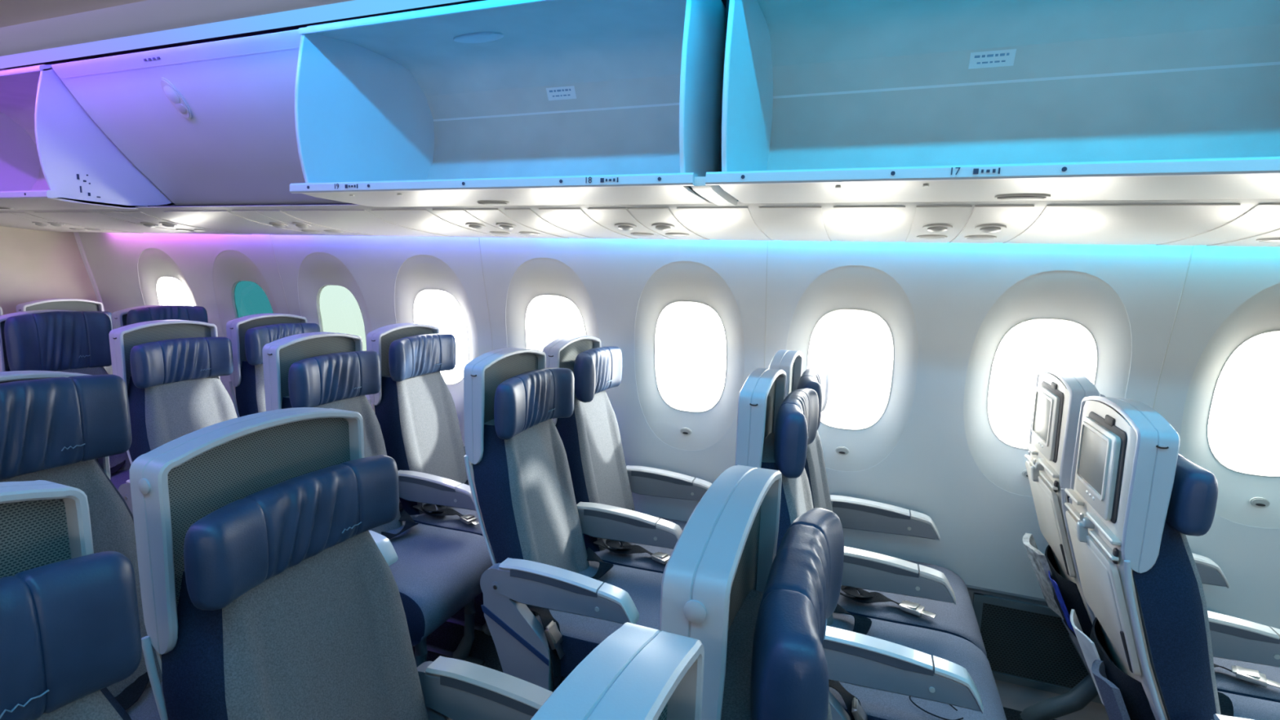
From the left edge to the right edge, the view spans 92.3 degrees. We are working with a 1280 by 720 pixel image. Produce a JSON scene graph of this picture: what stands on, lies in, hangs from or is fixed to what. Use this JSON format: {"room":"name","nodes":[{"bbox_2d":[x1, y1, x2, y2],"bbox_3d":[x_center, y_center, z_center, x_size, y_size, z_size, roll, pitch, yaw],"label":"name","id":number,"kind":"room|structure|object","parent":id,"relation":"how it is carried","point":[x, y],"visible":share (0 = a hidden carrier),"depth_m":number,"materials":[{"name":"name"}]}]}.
{"room":"aircraft cabin","nodes":[
{"label":"aircraft cabin","id":0,"kind":"room"},
{"bbox_2d":[0,68,97,315],"bbox_3d":[-4.243,-0.059,1.158,0.040,2.450,5.670,5,9,20],"label":"wall","id":1,"kind":"structure","parent":0,"point":[35,264],"depth_m":3.42,"materials":[{"name":"plastic"}]},
{"bbox_2d":[73,231,104,311],"bbox_3d":[-3.267,-0.184,3.695,0.018,1.200,0.131,5,9,20],"label":"trim","id":2,"kind":"structure","parent":1,"relation":"attached to","point":[76,233],"depth_m":3.62,"materials":[{"name":"plastic"}]},
{"bbox_2d":[0,0,354,56],"bbox_3d":[0.188,-0.709,0.993,8.260,0.083,0.072,5,9,20],"label":"ceiling panel","id":3,"kind":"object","parent":1,"relation":"attached to","point":[147,16],"depth_m":1.49,"materials":[{"name":"grey plastic"}]},
{"bbox_2d":[0,0,467,68],"bbox_3d":[-0.423,-0.726,1.229,6.953,0.016,0.040,5,9,20],"label":"light strip","id":4,"kind":"object","parent":1,"relation":"attached to","point":[354,8],"visible":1,"depth_m":1.43,"materials":[{"name":"plastic"}]},
{"bbox_2d":[0,0,146,27],"bbox_3d":[-0.329,-0.680,-0.401,8.260,0.295,2.950,5,9,20],"label":"ceiling","id":5,"kind":"structure","parent":0,"point":[12,12],"depth_m":1.58,"materials":[{"name":"white plastic"}]},
{"bbox_2d":[78,232,1279,629],"bbox_3d":[0.579,0.121,2.275,8.280,1.280,0.125,5,9,20],"label":"wall","id":6,"kind":"structure","parent":0,"point":[932,471],"depth_m":2.19,"materials":[{"name":"plastic"}]},
{"bbox_2d":[0,212,143,233],"bbox_3d":[-2.824,-0.682,3.059,0.250,0.069,0.485,5,9,20],"label":"panel","id":7,"kind":"object","parent":6,"relation":"attached to","point":[22,216],"visible":1,"depth_m":2.95,"materials":[{"name":"plastic"}]},
{"bbox_2d":[31,222,49,226],"bbox_3d":[-2.917,-0.661,2.992,0.072,0.022,0.060,5,9,20],"label":"air vent","id":8,"kind":"object","parent":7,"relation":"attached to","point":[39,224],"depth_m":2.98,"materials":[{"name":"plastic"}]},
{"bbox_2d":[47,222,65,226],"bbox_3d":[-2.801,-0.651,2.949,0.072,0.022,0.060,5,9,20],"label":"air vent","id":9,"kind":"object","parent":7,"relation":"attached to","point":[55,224],"depth_m":2.93,"materials":[{"name":"plastic"}]},
{"bbox_2d":[69,227,87,231],"bbox_3d":[-2.864,-0.666,3.133,0.080,0.012,0.064,5,9,20],"label":"light","id":10,"kind":"object","parent":7,"relation":"attached to","point":[73,228],"depth_m":3.11,"materials":[{"name":"plastic"}]},
{"bbox_2d":[84,227,102,231],"bbox_3d":[-2.748,-0.656,3.090,0.080,0.012,0.064,5,9,20],"label":"light","id":11,"kind":"object","parent":7,"relation":"attached to","point":[88,228],"depth_m":3.07,"materials":[{"name":"plastic"}]},
{"bbox_2d":[0,64,176,209],"bbox_3d":[-2.591,-0.906,2.654,1.276,0.515,0.618,5,9,20],"label":"bin","id":12,"kind":"object","parent":6,"relation":"attached to","point":[54,155],"visible":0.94,"depth_m":2.36,"materials":[{"name":"white plastic"}]},
{"bbox_2d":[137,248,197,306],"bbox_3d":[-2.664,-0.246,3.499,0.456,0.763,0.144,5,9,20],"label":"window","id":13,"kind":"structure","parent":6,"relation":"in","point":[154,264],"depth_m":3.45,"materials":[{"name":"plastic"}]},
{"bbox_2d":[101,211,252,235],"bbox_3d":[-2.076,-0.618,2.783,0.250,0.069,0.485,5,9,20],"label":"panel","id":14,"kind":"object","parent":6,"relation":"attached to","point":[148,220],"visible":1,"depth_m":2.67,"materials":[{"name":"plastic"}]},
{"bbox_2d":[140,222,158,227],"bbox_3d":[-2.169,-0.598,2.716,0.072,0.022,0.060,5,9,20],"label":"air vent","id":15,"kind":"object","parent":14,"relation":"attached to","point":[150,224],"depth_m":2.70,"materials":[{"name":"plastic"}]},
{"bbox_2d":[159,222,177,227],"bbox_3d":[-2.053,-0.588,2.673,0.072,0.022,0.060,5,9,20],"label":"air vent","id":16,"kind":"object","parent":14,"relation":"attached to","point":[169,224],"depth_m":2.66,"materials":[{"name":"plastic"}]},
{"bbox_2d":[175,228,194,231],"bbox_3d":[-2.116,-0.603,2.857,0.080,0.012,0.064,5,9,20],"label":"light","id":17,"kind":"object","parent":14,"relation":"attached to","point":[179,229],"depth_m":2.84,"materials":[{"name":"plastic"}]},
{"bbox_2d":[194,228,212,231],"bbox_3d":[-2.000,-0.593,2.814,0.080,0.012,0.064,5,9,20],"label":"light","id":18,"kind":"object","parent":14,"relation":"attached to","point":[197,229],"depth_m":2.79,"materials":[{"name":"plastic"}]},
{"bbox_2d":[213,249,278,337],"bbox_3d":[-2.094,-0.198,3.288,0.456,0.763,0.144,5,9,20],"label":"window","id":19,"kind":"structure","parent":6,"relation":"in","point":[241,290],"depth_m":3.28,"materials":[{"name":"plastic"}]},
{"bbox_2d":[269,234,289,314],"bbox_3d":[-1.825,-0.075,3.163,0.003,1.255,0.123,5,9,20],"label":"trim","id":20,"kind":"structure","parent":6,"relation":"attached to","point":[269,234],"depth_m":3.09,"materials":[{"name":"grey plastic"}]},
{"bbox_2d":[231,210,377,235],"bbox_3d":[-1.346,-0.557,2.514,0.250,0.069,0.485,5,9,20],"label":"panel","id":21,"kind":"object","parent":6,"relation":"attached to","point":[277,219],"visible":1,"depth_m":2.39,"materials":[{"name":"plastic"}]},
{"bbox_2d":[269,222,288,228],"bbox_3d":[-1.439,-0.536,2.447,0.072,0.022,0.060,5,9,20],"label":"air vent","id":22,"kind":"object","parent":21,"relation":"attached to","point":[277,224],"depth_m":2.43,"materials":[{"name":"plastic"}]},
{"bbox_2d":[292,222,311,228],"bbox_3d":[-1.323,-0.526,2.404,0.072,0.022,0.060,5,9,20],"label":"air vent","id":23,"kind":"object","parent":21,"relation":"attached to","point":[302,225],"depth_m":2.39,"materials":[{"name":"plastic"}]},
{"bbox_2d":[301,230,320,233],"bbox_3d":[-1.387,-0.541,2.588,0.080,0.012,0.064,5,9,20],"label":"light","id":24,"kind":"object","parent":21,"relation":"attached to","point":[306,231],"depth_m":2.57,"materials":[{"name":"plastic"}]},
{"bbox_2d":[323,230,342,233],"bbox_3d":[-1.270,-0.532,2.546,0.080,0.012,0.064,5,9,20],"label":"light","id":25,"kind":"object","parent":21,"relation":"attached to","point":[327,231],"depth_m":2.53,"materials":[{"name":"plastic"}]},
{"bbox_2d":[297,252,372,351],"bbox_3d":[-1.523,-0.150,3.078,0.456,0.763,0.144,5,9,20],"label":"window","id":26,"kind":"structure","parent":6,"relation":"in","point":[330,297],"depth_m":3.07,"materials":[{"name":"plastic"}]},
{"bbox_2d":[4,0,726,205],"bbox_3d":[0.423,-0.822,1.607,8.260,0.772,1.350,5,9,20],"label":"trim","id":27,"kind":"structure","parent":6,"relation":"attached to","point":[724,2],"depth_m":2.65,"materials":[{"name":"plastic"}]},
{"bbox_2d":[394,254,478,413],"bbox_3d":[-0.953,-0.102,2.868,0.456,0.763,0.144,5,9,20],"label":"window","id":28,"kind":"structure","parent":6,"relation":"in","point":[420,273],"depth_m":2.82,"materials":[{"name":"plastic"}]},
{"bbox_2d":[147,200,737,206],"bbox_3d":[0.525,-0.477,1.962,8.260,0.013,0.730,5,9,20],"label":"trim","id":29,"kind":"structure","parent":6,"relation":"attached to","point":[737,200],"depth_m":2.29,"materials":[{"name":"white plastic"}]},
{"bbox_2d":[51,29,348,205],"bbox_3d":[-1.442,-0.813,2.256,1.182,0.449,0.545,5,9,20],"label":"bin","id":30,"kind":"object","parent":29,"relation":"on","point":[211,122],"visible":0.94,"depth_m":2.14,"materials":[{"name":"plastic"}]},
{"bbox_2d":[478,237,493,350],"bbox_3d":[-0.683,0.021,2.742,0.003,1.255,0.123,5,9,20],"label":"trim","id":31,"kind":"structure","parent":6,"relation":"attached to","point":[478,237],"depth_m":2.69,"materials":[{"name":"grey plastic"}]},
{"bbox_2d":[432,208,568,238],"bbox_3d":[-0.476,-0.483,2.194,0.250,0.069,0.485,5,9,20],"label":"panel","id":32,"kind":"object","parent":6,"relation":"attached to","point":[493,221],"visible":0.99,"depth_m":2.07,"materials":[{"name":"plastic"}]},
{"bbox_2d":[465,222,485,229],"bbox_3d":[-0.569,-0.463,2.127,0.072,0.022,0.060,5,9,20],"label":"air vent","id":33,"kind":"object","parent":32,"relation":"attached to","point":[472,225],"depth_m":2.11,"materials":[{"name":"plastic"}]},
{"bbox_2d":[489,231,510,235],"bbox_3d":[-0.517,-0.468,2.268,0.080,0.012,0.064,5,9,20],"label":"light","id":34,"kind":"object","parent":32,"relation":"attached to","point":[498,233],"depth_m":2.24,"materials":[{"name":"plastic"}]},
{"bbox_2d":[496,222,516,230],"bbox_3d":[-0.453,-0.453,2.084,0.072,0.022,0.060,5,9,20],"label":"air vent","id":35,"kind":"object","parent":32,"relation":"attached to","point":[507,226],"depth_m":2.07,"materials":[{"name":"plastic"}]},
{"bbox_2d":[518,231,540,235],"bbox_3d":[-0.401,-0.458,2.225,0.080,0.012,0.064,5,9,20],"label":"light","id":36,"kind":"object","parent":32,"relation":"attached to","point":[521,233],"depth_m":2.20,"materials":[{"name":"plastic"}]},
{"bbox_2d":[289,0,726,206],"bbox_3d":[-0.334,-0.716,1.822,1.211,0.515,0.618,5,9,20],"label":"bin","id":37,"kind":"object","parent":6,"relation":"attached to","point":[487,102],"visible":0.98,"depth_m":1.90,"materials":[{"name":"white plastic"}]},
{"bbox_2d":[506,257,599,348],"bbox_3d":[-0.382,-0.054,2.658,0.456,0.763,0.144,5,9,20],"label":"window","id":38,"kind":"structure","parent":6,"relation":"in","point":[536,277],"depth_m":2.60,"materials":[{"name":"plastic"}]},
{"bbox_2d":[0,198,1279,245],"bbox_3d":[0.475,-0.410,1.841,8.260,0.077,0.543,5,9,20],"label":"trim","id":39,"kind":"structure","parent":6,"relation":"attached to","point":[1246,205],"depth_m":1.78,"materials":[{"name":"plastic"}]},
{"bbox_2d":[587,208,710,239],"bbox_3d":[0.048,-0.439,2.001,0.250,0.069,0.485,5,9,20],"label":"panel","id":40,"kind":"object","parent":6,"relation":"attached to","point":[660,224],"visible":0.98,"depth_m":1.88,"materials":[{"name":"plastic"}]},
{"bbox_2d":[614,222,636,231],"bbox_3d":[-0.045,-0.418,1.933,0.072,0.022,0.060,5,9,20],"label":"air vent","id":41,"kind":"object","parent":40,"relation":"attached to","point":[623,226],"depth_m":1.92,"materials":[{"name":"plastic"}]},
{"bbox_2d":[630,232,653,236],"bbox_3d":[0.007,-0.424,2.075,0.080,0.012,0.064,5,9,20],"label":"light","id":42,"kind":"object","parent":40,"relation":"attached to","point":[641,234],"depth_m":2.06,"materials":[{"name":"plastic"}]},
{"bbox_2d":[651,223,674,231],"bbox_3d":[0.071,-0.409,1.891,0.072,0.022,0.060,5,9,20],"label":"air vent","id":43,"kind":"object","parent":40,"relation":"attached to","point":[662,227],"depth_m":1.87,"materials":[{"name":"plastic"}]},
{"bbox_2d":[665,232,688,236],"bbox_3d":[0.123,-0.414,2.032,0.080,0.012,0.064,5,9,20],"label":"light","id":44,"kind":"object","parent":40,"relation":"attached to","point":[673,234],"depth_m":2.01,"materials":[{"name":"plastic"}]},
{"bbox_2d":[34,203,1279,245],"bbox_3d":[-0.228,-0.463,2.102,5.150,0.068,0.485,5,9,20],"label":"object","id":45,"kind":"structure","parent":6,"relation":"attached to","point":[1081,224],"depth_m":1.74,"materials":[{"name":"plastic"}]},
{"bbox_2d":[634,261,744,450],"bbox_3d":[0.188,-0.006,2.447,0.456,0.763,0.144,5,9,20],"label":"window","id":46,"kind":"structure","parent":6,"relation":"in","point":[679,282],"depth_m":2.46,"materials":[{"name":"plastic"}]},
{"bbox_2d":[691,176,737,205],"bbox_3d":[0.187,-0.410,1.508,0.045,0.036,0.288,5,9,20],"label":"divider","id":47,"kind":"object","parent":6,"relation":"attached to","point":[715,194],"visible":0.84,"depth_m":1.45,"materials":[{"name":"white plastic"}]},
{"bbox_2d":[718,0,729,171],"bbox_3d":[0.297,-0.790,1.719,0.054,0.610,0.320,5,9,20],"label":"trim","id":48,"kind":"structure","parent":6,"relation":"attached to","point":[727,1],"depth_m":1.59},
{"bbox_2d":[764,240,768,368],"bbox_3d":[0.458,0.118,2.322,0.003,1.255,0.123,5,9,20],"label":"trim","id":49,"kind":"structure","parent":6,"relation":"attached to","point":[767,241],"depth_m":2.27,"materials":[{"name":"grey plastic"}]},
{"bbox_2d":[786,265,918,471],"bbox_3d":[0.759,0.043,2.237,0.456,0.763,0.144,5,9,20],"label":"window","id":50,"kind":"structure","parent":6,"relation":"in","point":[871,290],"depth_m":2.21,"materials":[{"name":"plastic"}]},
{"bbox_2d":[904,205,1034,243],"bbox_3d":[0.880,-0.369,1.694,0.250,0.069,0.485,5,9,20],"label":"panel","id":51,"kind":"object","parent":6,"relation":"attached to","point":[931,224],"visible":0.98,"depth_m":1.56,"materials":[{"name":"plastic"}]},
{"bbox_2d":[916,235,946,239],"bbox_3d":[0.840,-0.353,1.768,0.080,0.012,0.064,5,9,20],"label":"light","id":52,"kind":"object","parent":51,"relation":"attached to","point":[922,237],"depth_m":1.75,"materials":[{"name":"plastic"}]},
{"bbox_2d":[922,223,952,232],"bbox_3d":[0.787,-0.348,1.627,0.072,0.022,0.060,5,9,20],"label":"air vent","id":53,"kind":"object","parent":51,"relation":"attached to","point":[934,228],"depth_m":1.61,"materials":[{"name":"plastic"}]},
{"bbox_2d":[964,235,996,239],"bbox_3d":[0.956,-0.344,1.725,0.080,0.012,0.064,5,9,20],"label":"light","id":54,"kind":"object","parent":51,"relation":"attached to","point":[966,237],"depth_m":1.71,"materials":[{"name":"plastic"}]},
{"bbox_2d":[974,224,1006,233],"bbox_3d":[0.903,-0.338,1.584,0.072,0.022,0.060,5,9,20],"label":"air vent","id":55,"kind":"object","parent":51,"relation":"attached to","point":[988,228],"depth_m":1.57,"materials":[{"name":"plastic"}]},
{"bbox_2d":[705,0,1279,203],"bbox_3d":[0.856,-0.615,1.383,1.276,0.515,0.618,5,9,20],"label":"bin","id":56,"kind":"object","parent":6,"relation":"attached to","point":[824,100],"visible":1,"depth_m":1.53,"materials":[{"name":"white plastic"}]},
{"bbox_2d":[980,602,1088,688],"bbox_3d":[1.432,0.992,2.092,0.490,0.250,0.020,5,9,20],"label":"air vent","id":57,"kind":"object","parent":6,"relation":"attached to","point":[1025,645],"depth_m":2.12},
{"bbox_2d":[972,592,1102,703],"bbox_3d":[1.433,0.992,2.095,0.550,0.290,0.044,5,9,20],"label":"trim","id":58,"kind":"structure","parent":6,"relation":"attached to","point":[1026,644],"depth_m":2.12,"materials":[{"name":"metal"}]},
{"bbox_2d":[965,584,1109,719],"bbox_3d":[0.578,0.927,2.428,8.260,0.400,0.170,5,9,20],"label":"baseboard","id":59,"kind":"structure","parent":6,"relation":"attached to","point":[1014,696],"depth_m":2.12,"materials":[{"name":"plastic"}]},
{"bbox_2d":[963,270,1131,497],"bbox_3d":[1.329,0.091,2.027,0.456,0.763,0.144,5,9,20],"label":"window","id":60,"kind":"structure","parent":6,"relation":"in","point":[1083,300],"depth_m":1.99,"materials":[{"name":"plastic"}]},
{"bbox_2d":[1152,245,1194,408],"bbox_3d":[1.599,0.214,1.901,0.003,1.255,0.123,5,9,20],"label":"trim","id":61,"kind":"structure","parent":6,"relation":"attached to","point":[1193,246],"depth_m":1.85,"materials":[{"name":"grey plastic"}]},
{"bbox_2d":[1180,282,1279,528],"bbox_3d":[1.900,0.139,1.816,0.456,0.763,0.144,5,9,20],"label":"window","id":62,"kind":"structure","parent":6,"relation":"in","point":[1251,499],"depth_m":1.89,"materials":[{"name":"plastic"}]},
{"bbox_2d":[1206,228,1279,247],"bbox_3d":[1.600,-0.308,1.428,0.250,0.069,0.485,5,9,20],"label":"panel","id":63,"kind":"object","parent":6,"relation":"attached to","point":[1272,238],"visible":0.95,"depth_m":1.55,"materials":[{"name":"plastic"}]},
{"bbox_2d":[1255,237,1279,243],"bbox_3d":[1.560,-0.293,1.502,0.080,0.012,0.064,5,9,20],"label":"light","id":64,"kind":"object","parent":63,"relation":"attached to","point":[1268,240],"depth_m":1.50,"materials":[{"name":"plastic"}]},
{"bbox_2d":[412,591,1056,719],"bbox_3d":[-0.392,1.492,-0.075,8.360,0.030,5.700,5,9,20],"label":"floor","id":65,"kind":"structure","parent":0,"point":[448,636],"depth_m":2.39,"materials":[{"name":"carpet"}]},
{"bbox_2d":[16,297,112,374],"bbox_3d":[-2.936,0.277,3.386,0.695,1.202,0.460,5,9,20],"label":"seat","id":66,"kind":"object","parent":65,"relation":"on","point":[63,304],"visible":0.1,"depth_m":3.41,"materials":[{"name":"plastic"}]},
{"bbox_2d":[0,309,130,490],"bbox_3d":[-2.365,0.400,2.682,0.695,1.202,0.510,5,9,20],"label":"seat","id":67,"kind":"object","parent":65,"relation":"on","point":[49,340],"visible":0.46,"depth_m":2.67,"materials":[{"name":"leather"}]},
{"bbox_2d":[110,469,129,490],"bbox_3d":[-2.278,0.626,2.692,0.503,0.177,0.439,5,9,20],"label":"seat cushion","id":68,"kind":"object","parent":67,"relation":"on","point":[117,477],"depth_m":2.77,"materials":[{"name":"blue fabric"}]},
{"bbox_2d":[0,480,142,719],"bbox_3d":[-0.519,0.765,0.602,0.695,1.202,0.468,5,9,20],"label":"seat","id":69,"kind":"object","parent":65,"relation":"on","point":[70,628],"visible":1,"depth_m":0.71,"materials":[{"name":"leather"}]},
{"bbox_2d":[0,370,164,719],"bbox_3d":[-1.097,0.645,1.291,0.695,1.202,0.482,5,9,20],"label":"seat","id":70,"kind":"object","parent":65,"relation":"on","point":[62,428],"visible":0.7,"depth_m":1.35,"materials":[{"name":"leather"}]},
{"bbox_2d":[124,682,164,719],"bbox_3d":[-1.021,0.876,1.272,0.503,0.177,0.439,5,9,20],"label":"seat cushion","id":71,"kind":"object","parent":70,"relation":"on","point":[144,708],"depth_m":1.36,"materials":[{"name":"blue fabric"}]},
{"bbox_2d":[108,320,237,515],"bbox_3d":[-1.629,0.462,2.411,0.695,1.202,0.510,5,9,20],"label":"seat","id":72,"kind":"object","parent":65,"relation":"on","point":[171,371],"visible":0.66,"depth_m":2.38,"materials":[{"name":"fabric"}]},
{"bbox_2d":[111,305,236,413],"bbox_3d":[-2.200,0.337,3.114,0.695,1.207,0.460,5,9,20],"label":"seat","id":73,"kind":"object","parent":65,"relation":"on","point":[129,316],"visible":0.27,"depth_m":3.04,"materials":[{"name":"leather"}]},
{"bbox_2d":[226,313,402,510],"bbox_3d":[-1.464,0.402,2.844,0.695,1.202,0.460,5,9,20],"label":"seat","id":74,"kind":"object","parent":65,"relation":"on","point":[248,335],"visible":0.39,"depth_m":2.72,"materials":[{"name":"leather"}]},
{"bbox_2d":[129,407,552,719],"bbox_3d":[-0.360,0.707,1.020,0.695,1.202,0.482,5,9,20],"label":"seat","id":75,"kind":"object","parent":65,"relation":"on","point":[267,590],"visible":1,"depth_m":0.98,"materials":[{"name":"plastic"}]},
{"bbox_2d":[262,332,496,667],"bbox_3d":[-0.892,0.524,2.139,0.695,1.202,0.510,5,9,20],"label":"seat","id":76,"kind":"object","parent":65,"relation":"on","point":[437,572],"visible":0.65,"depth_m":2.12,"materials":[{"name":"leather"}]},
{"bbox_2d":[386,520,496,645],"bbox_3d":[-0.805,0.750,2.150,0.503,0.177,0.439,5,9,20],"label":"seat cushion","id":77,"kind":"object","parent":76,"relation":"on","point":[437,571],"depth_m":2.05,"materials":[{"name":"blue fabric"}]},
{"bbox_2d":[366,323,491,635],"bbox_3d":[-0.728,0.464,2.572,0.695,1.202,0.460,5,9,20],"label":"seat","id":78,"kind":"object","parent":65,"relation":"on","point":[414,407],"visible":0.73,"depth_m":2.50,"materials":[{"name":"plastic"}]},
{"bbox_2d":[409,505,483,536],"bbox_3d":[-0.648,0.693,2.562,0.503,0.177,0.439,5,9,20],"label":"seat cushion","id":79,"kind":"object","parent":78,"relation":"on","point":[447,522],"depth_m":2.40,"materials":[{"name":"blue fabric"}]},
{"bbox_2d":[463,347,682,692],"bbox_3d":[-0.156,0.586,1.868,0.695,1.202,0.510,5,9,20],"label":"seat","id":80,"kind":"object","parent":65,"relation":"on","point":[549,601],"visible":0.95,"depth_m":1.76,"materials":[{"name":"plastic"}]},
{"bbox_2d":[534,560,662,677],"bbox_3d":[-0.069,0.812,1.878,0.503,0.177,0.439,5,9,20],"label":"seat cushion","id":81,"kind":"object","parent":80,"relation":"on","point":[579,635],"depth_m":1.76,"materials":[{"name":"blue fabric"}]},
{"bbox_2d":[530,622,704,719],"bbox_3d":[0.217,0.828,0.331,0.695,1.202,0.468,5,9,20],"label":"seat","id":82,"kind":"object","parent":65,"relation":"on","point":[637,672],"visible":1,"depth_m":0.41,"materials":[{"name":"plastic"}]},
{"bbox_2d":[542,334,711,573],"bbox_3d":[0.008,0.526,2.301,0.695,1.202,0.460,5,9,20],"label":"seat","id":83,"kind":"object","parent":65,"relation":"on","point":[591,438],"visible":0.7,"depth_m":2.27,"materials":[{"name":"plastic"}]},
{"bbox_2d":[594,515,687,573],"bbox_3d":[0.088,0.755,2.291,0.503,0.177,0.439,5,9,20],"label":"seat cushion","id":84,"kind":"object","parent":83,"relation":"on","point":[643,561],"depth_m":2.14,"materials":[{"name":"blue fabric"}]},
{"bbox_2d":[659,464,844,719],"bbox_3d":[0.376,0.769,0.749,0.695,1.202,0.482,5,9,20],"label":"seat","id":85,"kind":"object","parent":65,"relation":"on","point":[759,616],"visible":0.91,"depth_m":0.63,"materials":[{"name":"leather"}]},
{"bbox_2d":[734,368,1006,719],"bbox_3d":[0.580,0.648,1.597,0.695,1.202,0.510,5,9,20],"label":"seat","id":86,"kind":"object","parent":65,"relation":"on","point":[875,666],"visible":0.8,"depth_m":1.47,"materials":[{"name":"plastic"}]},
{"bbox_2d":[828,613,1006,719],"bbox_3d":[0.667,0.875,1.607,0.503,0.177,0.439,5,9,20],"label":"seat cushion","id":87,"kind":"object","parent":86,"relation":"on","point":[876,704],"depth_m":1.54,"materials":[{"name":"blue fabric"}]},
{"bbox_2d":[909,696,963,719],"bbox_3d":[0.641,0.798,1.490,0.075,0.005,0.268,-6,11,-40],"label":"belt","id":88,"kind":"object","parent":86,"relation":"on","point":[912,701],"visible":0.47,"depth_m":1.41,"materials":[{"name":"black fabric"}]},
{"bbox_2d":[768,349,986,657],"bbox_3d":[0.745,0.588,2.029,0.695,1.202,0.460,5,9,20],"label":"seat","id":89,"kind":"object","parent":65,"relation":"on","point":[959,620],"visible":0.32,"depth_m":1.94,"materials":[{"name":"plastic"}]},
{"bbox_2d":[837,559,986,657],"bbox_3d":[0.824,0.817,2.019,0.503,0.177,0.439,5,9,20],"label":"seat cushion","id":90,"kind":"object","parent":89,"relation":"on","point":[959,620],"depth_m":1.85,"materials":[{"name":"blue fabric"}]},
{"bbox_2d":[1019,368,1279,719],"bbox_3d":[1.481,0.650,1.758,0.695,1.202,0.460,5,9,20],"label":"seat","id":91,"kind":"object","parent":65,"relation":"on","point":[1059,395],"visible":0.47,"depth_m":1.71,"materials":[{"name":"plastic"}]},
{"bbox_2d":[1022,533,1063,619],"bbox_3d":[1.238,0.659,1.889,0.124,0.193,0.160,5,9,20],"label":"magazine","id":92,"kind":"object","parent":91,"relation":"in","point":[1038,561],"visible":0.88,"depth_m":1.85,"materials":[{"name":"white paper"}]},
{"bbox_2d":[1031,381,1064,462],"bbox_3d":[1.178,0.167,1.778,0.016,0.210,0.233,5,9,20],"label":"monitor","id":93,"kind":"object","parent":91,"relation":"on","point":[1049,402],"depth_m":1.73,"materials":[{"name":"plastic"}]},
{"bbox_2d":[1048,570,1075,633],"bbox_3d":[1.206,0.693,1.760,0.070,0.143,0.085,5,9,20],"label":"brochure","id":94,"kind":"object","parent":91,"relation":"in","point":[1055,584],"visible":0.98,"depth_m":1.74,"materials":[{"name":"blue paper"}]},
{"bbox_2d":[1061,617,1279,702],"bbox_3d":[1.560,0.879,1.748,0.503,0.177,0.439,5,9,20],"label":"seat cushion","id":95,"kind":"object","parent":91,"relation":"on","point":[1227,682],"depth_m":1.58,"materials":[{"name":"blue fabric"}]},
{"bbox_2d":[1064,395,1279,719],"bbox_3d":[1.316,0.710,1.325,0.695,1.202,0.510,5,9,20],"label":"seat","id":96,"kind":"object","parent":65,"relation":"on","point":[1135,500],"visible":0.99,"depth_m":1.23,"materials":[{"name":"plastic"}]},
{"bbox_2d":[1070,608,1104,705],"bbox_3d":[1.088,0.729,1.475,0.106,0.189,0.150,5,9,20],"label":"card","id":97,"kind":"object","parent":96,"relation":"in","point":[1088,648],"visible":0.6,"depth_m":1.46,"materials":[{"name":"white paper"}]},
{"bbox_2d":[1075,411,1127,523],"bbox_3d":[1.021,0.224,1.365,0.016,0.210,0.233,5,9,20],"label":"monitor","id":98,"kind":"object","parent":96,"relation":"on","point":[1102,456],"depth_m":1.32,"materials":[{"name":"plastic"}]},
{"bbox_2d":[1091,659,1130,719],"bbox_3d":[1.041,0.759,1.352,0.092,0.144,0.100,5,9,20],"label":"pocket","id":99,"kind":"object","parent":96,"relation":"in","point":[1111,695],"visible":0.99,"depth_m":1.33,"materials":[{"name":"blue fabric"}]},
{"bbox_2d":[1217,690,1279,719],"bbox_3d":[1.403,0.937,1.336,0.503,0.177,0.439,5,9,20],"label":"seat cushion","id":100,"kind":"object","parent":96,"relation":"on","point":[1244,707],"depth_m":1.47,"materials":[{"name":"blue fabric"}]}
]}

